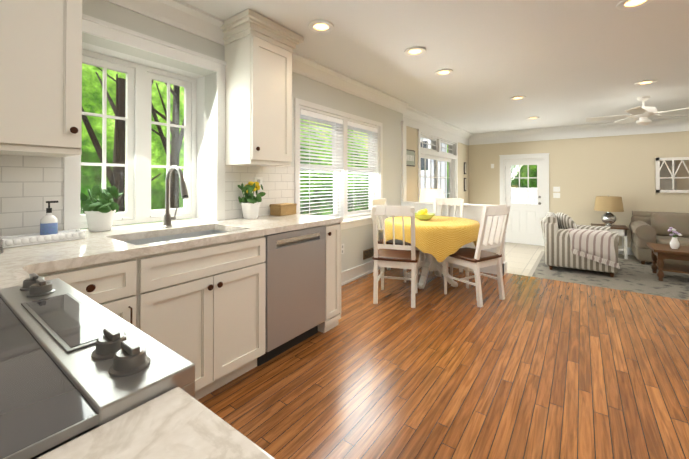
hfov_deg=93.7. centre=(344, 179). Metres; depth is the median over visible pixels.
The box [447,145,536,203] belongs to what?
backdrop
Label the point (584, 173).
wall
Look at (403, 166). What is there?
trim
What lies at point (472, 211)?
wall
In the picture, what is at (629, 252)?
baseboard
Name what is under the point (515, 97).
recessed light
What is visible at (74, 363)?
range cooktop
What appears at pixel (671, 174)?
mirror
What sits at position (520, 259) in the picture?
floor
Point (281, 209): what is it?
wooden box
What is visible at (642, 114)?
ceiling fan
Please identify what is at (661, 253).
table
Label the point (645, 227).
sofa
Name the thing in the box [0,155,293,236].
tile backsplash
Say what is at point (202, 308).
base cabinet
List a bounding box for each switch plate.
[553,187,559,191]
[553,193,559,197]
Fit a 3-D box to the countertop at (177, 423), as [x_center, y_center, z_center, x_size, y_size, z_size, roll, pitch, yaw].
[-0.339,0.326,0.123,0.283,0.040,0.690,0,0,36]
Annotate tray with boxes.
[0,201,85,247]
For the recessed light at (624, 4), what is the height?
0.013 m
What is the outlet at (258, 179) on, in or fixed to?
attached to the tile backsplash
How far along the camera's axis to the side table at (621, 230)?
6.23 m
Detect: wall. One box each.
[82,0,402,271]
[402,201,506,275]
[403,116,468,203]
[469,131,688,246]
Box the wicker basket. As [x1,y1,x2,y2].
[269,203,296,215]
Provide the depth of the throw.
5.08 m
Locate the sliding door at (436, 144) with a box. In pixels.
[421,133,455,197]
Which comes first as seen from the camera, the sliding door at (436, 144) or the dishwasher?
the dishwasher
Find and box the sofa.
[629,211,688,265]
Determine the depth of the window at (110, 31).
2.12 m
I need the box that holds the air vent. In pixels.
[363,247,373,259]
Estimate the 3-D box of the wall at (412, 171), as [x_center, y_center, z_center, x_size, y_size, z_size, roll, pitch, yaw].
[2.048,0.187,6.950,0.180,2.720,4.240,0,0,36]
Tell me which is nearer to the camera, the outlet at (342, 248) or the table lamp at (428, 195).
the outlet at (342, 248)
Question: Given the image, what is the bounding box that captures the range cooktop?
[0,273,194,458]
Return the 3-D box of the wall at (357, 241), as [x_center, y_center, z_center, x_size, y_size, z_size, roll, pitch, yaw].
[-1.304,0.016,2.391,0.350,2.440,7.080,0,0,36]
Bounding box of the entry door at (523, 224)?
[504,158,544,245]
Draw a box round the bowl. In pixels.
[415,208,434,219]
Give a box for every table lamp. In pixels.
[420,188,443,201]
[594,195,623,225]
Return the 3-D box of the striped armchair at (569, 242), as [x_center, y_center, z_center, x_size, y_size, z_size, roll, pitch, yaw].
[4.007,1.051,5.592,1.044,0.946,1.018,0,0,32]
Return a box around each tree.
[82,72,160,225]
[95,66,183,220]
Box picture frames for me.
[464,162,465,190]
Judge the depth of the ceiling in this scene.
3.06 m
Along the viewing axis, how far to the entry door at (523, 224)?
7.74 m
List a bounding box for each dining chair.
[369,198,419,281]
[372,205,419,307]
[421,198,463,275]
[443,204,510,306]
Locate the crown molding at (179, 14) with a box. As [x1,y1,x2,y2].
[105,0,688,144]
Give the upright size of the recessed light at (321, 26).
0.013 m
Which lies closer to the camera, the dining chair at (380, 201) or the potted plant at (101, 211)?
the potted plant at (101, 211)
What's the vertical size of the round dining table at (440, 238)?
0.752 m
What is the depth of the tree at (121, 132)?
4.38 m
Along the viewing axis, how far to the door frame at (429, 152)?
6.29 m
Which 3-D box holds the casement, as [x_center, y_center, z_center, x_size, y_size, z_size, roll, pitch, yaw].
[-1.496,-0.257,2.350,0.072,1.149,0.839,0,0,36]
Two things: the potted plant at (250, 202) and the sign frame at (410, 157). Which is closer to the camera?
the potted plant at (250, 202)
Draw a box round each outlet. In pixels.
[254,177,262,191]
[341,244,343,253]
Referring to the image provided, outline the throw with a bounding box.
[568,228,619,268]
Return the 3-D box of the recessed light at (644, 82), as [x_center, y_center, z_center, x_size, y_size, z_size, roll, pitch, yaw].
[3.695,-1.186,3.965,0.199,0.013,0.199,0,0,30]
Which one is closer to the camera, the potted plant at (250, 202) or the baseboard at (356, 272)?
the potted plant at (250, 202)
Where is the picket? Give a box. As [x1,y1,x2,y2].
[511,188,536,203]
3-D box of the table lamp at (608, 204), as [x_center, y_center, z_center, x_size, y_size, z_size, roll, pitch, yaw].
[5.321,0.634,6.505,0.470,0.610,0.470,0,0,36]
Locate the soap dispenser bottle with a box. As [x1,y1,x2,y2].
[40,201,57,235]
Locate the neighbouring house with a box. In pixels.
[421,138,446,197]
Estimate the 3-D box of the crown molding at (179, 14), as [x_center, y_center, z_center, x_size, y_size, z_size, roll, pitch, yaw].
[2.317,-1.069,2.371,5.679,0.269,10.998,0,0,36]
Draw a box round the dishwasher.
[257,225,325,365]
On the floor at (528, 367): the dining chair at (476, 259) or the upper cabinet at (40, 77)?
the dining chair at (476, 259)
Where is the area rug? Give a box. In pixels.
[528,251,688,299]
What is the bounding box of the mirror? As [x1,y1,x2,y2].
[655,157,688,192]
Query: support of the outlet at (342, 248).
attached to the wall at (357, 241)
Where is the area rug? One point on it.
(635, 276)
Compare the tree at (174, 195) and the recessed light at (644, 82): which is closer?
the recessed light at (644, 82)
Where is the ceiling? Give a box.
[180,0,688,133]
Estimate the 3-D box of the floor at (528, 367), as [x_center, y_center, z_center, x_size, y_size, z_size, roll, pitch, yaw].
[1.112,1.424,0.645,5.920,0.400,7.140,0,0,36]
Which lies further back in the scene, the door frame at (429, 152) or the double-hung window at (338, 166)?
the door frame at (429, 152)
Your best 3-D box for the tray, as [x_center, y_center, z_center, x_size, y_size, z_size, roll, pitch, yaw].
[-1.512,0.213,1.624,0.150,0.204,0.314,0,0,36]
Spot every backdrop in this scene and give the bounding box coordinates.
[81,63,368,228]
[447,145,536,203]
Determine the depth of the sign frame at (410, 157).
5.55 m
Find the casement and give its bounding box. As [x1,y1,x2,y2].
[80,49,195,228]
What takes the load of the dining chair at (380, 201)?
on the floor at (528, 367)
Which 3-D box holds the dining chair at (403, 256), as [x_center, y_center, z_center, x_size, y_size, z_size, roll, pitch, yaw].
[0.538,0.750,3.354,0.450,0.986,0.554,0,0,16]
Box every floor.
[198,266,688,458]
[505,242,651,275]
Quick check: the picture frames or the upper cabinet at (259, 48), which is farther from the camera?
the picture frames
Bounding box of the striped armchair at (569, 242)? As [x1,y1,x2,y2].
[540,212,619,276]
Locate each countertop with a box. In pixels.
[0,165,342,269]
[0,261,59,288]
[36,387,274,458]
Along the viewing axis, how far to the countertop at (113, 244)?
1.89 m
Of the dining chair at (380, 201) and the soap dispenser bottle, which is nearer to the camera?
the soap dispenser bottle
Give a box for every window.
[63,14,225,229]
[294,98,382,229]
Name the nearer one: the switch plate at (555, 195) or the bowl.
the bowl
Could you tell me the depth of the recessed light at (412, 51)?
3.01 m
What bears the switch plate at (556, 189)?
attached to the wall at (584, 173)
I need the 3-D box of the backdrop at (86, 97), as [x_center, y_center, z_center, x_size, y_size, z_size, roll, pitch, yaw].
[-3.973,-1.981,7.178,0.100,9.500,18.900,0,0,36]
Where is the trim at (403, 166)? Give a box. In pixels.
[401,121,407,205]
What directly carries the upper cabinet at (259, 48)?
attached to the wall at (357, 241)
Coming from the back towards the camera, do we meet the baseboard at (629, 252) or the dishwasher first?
the baseboard at (629, 252)
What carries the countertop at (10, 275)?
on the base cabinet at (202, 308)
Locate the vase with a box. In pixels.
[667,227,681,248]
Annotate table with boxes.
[385,216,479,288]
[591,223,628,258]
[646,243,688,280]
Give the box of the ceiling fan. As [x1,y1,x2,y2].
[586,96,688,124]
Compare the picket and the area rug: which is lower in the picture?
the area rug
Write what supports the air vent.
in the wall at (357, 241)
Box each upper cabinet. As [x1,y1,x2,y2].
[0,0,81,155]
[220,9,303,166]
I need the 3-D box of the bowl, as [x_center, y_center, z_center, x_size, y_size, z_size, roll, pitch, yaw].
[0.952,0.421,3.883,0.270,0.136,0.270,0,0,36]
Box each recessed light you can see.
[308,19,333,32]
[404,46,425,55]
[435,69,452,75]
[510,96,525,99]
[616,0,652,9]
[635,79,656,84]
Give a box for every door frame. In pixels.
[417,129,457,201]
[499,153,549,214]
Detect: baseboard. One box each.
[341,260,379,285]
[618,247,633,254]
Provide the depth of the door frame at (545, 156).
7.59 m
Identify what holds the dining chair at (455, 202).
on the floor at (528, 367)
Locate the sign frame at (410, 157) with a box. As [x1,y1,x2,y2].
[406,149,414,166]
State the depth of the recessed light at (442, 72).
3.58 m
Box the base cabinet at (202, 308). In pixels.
[37,222,340,399]

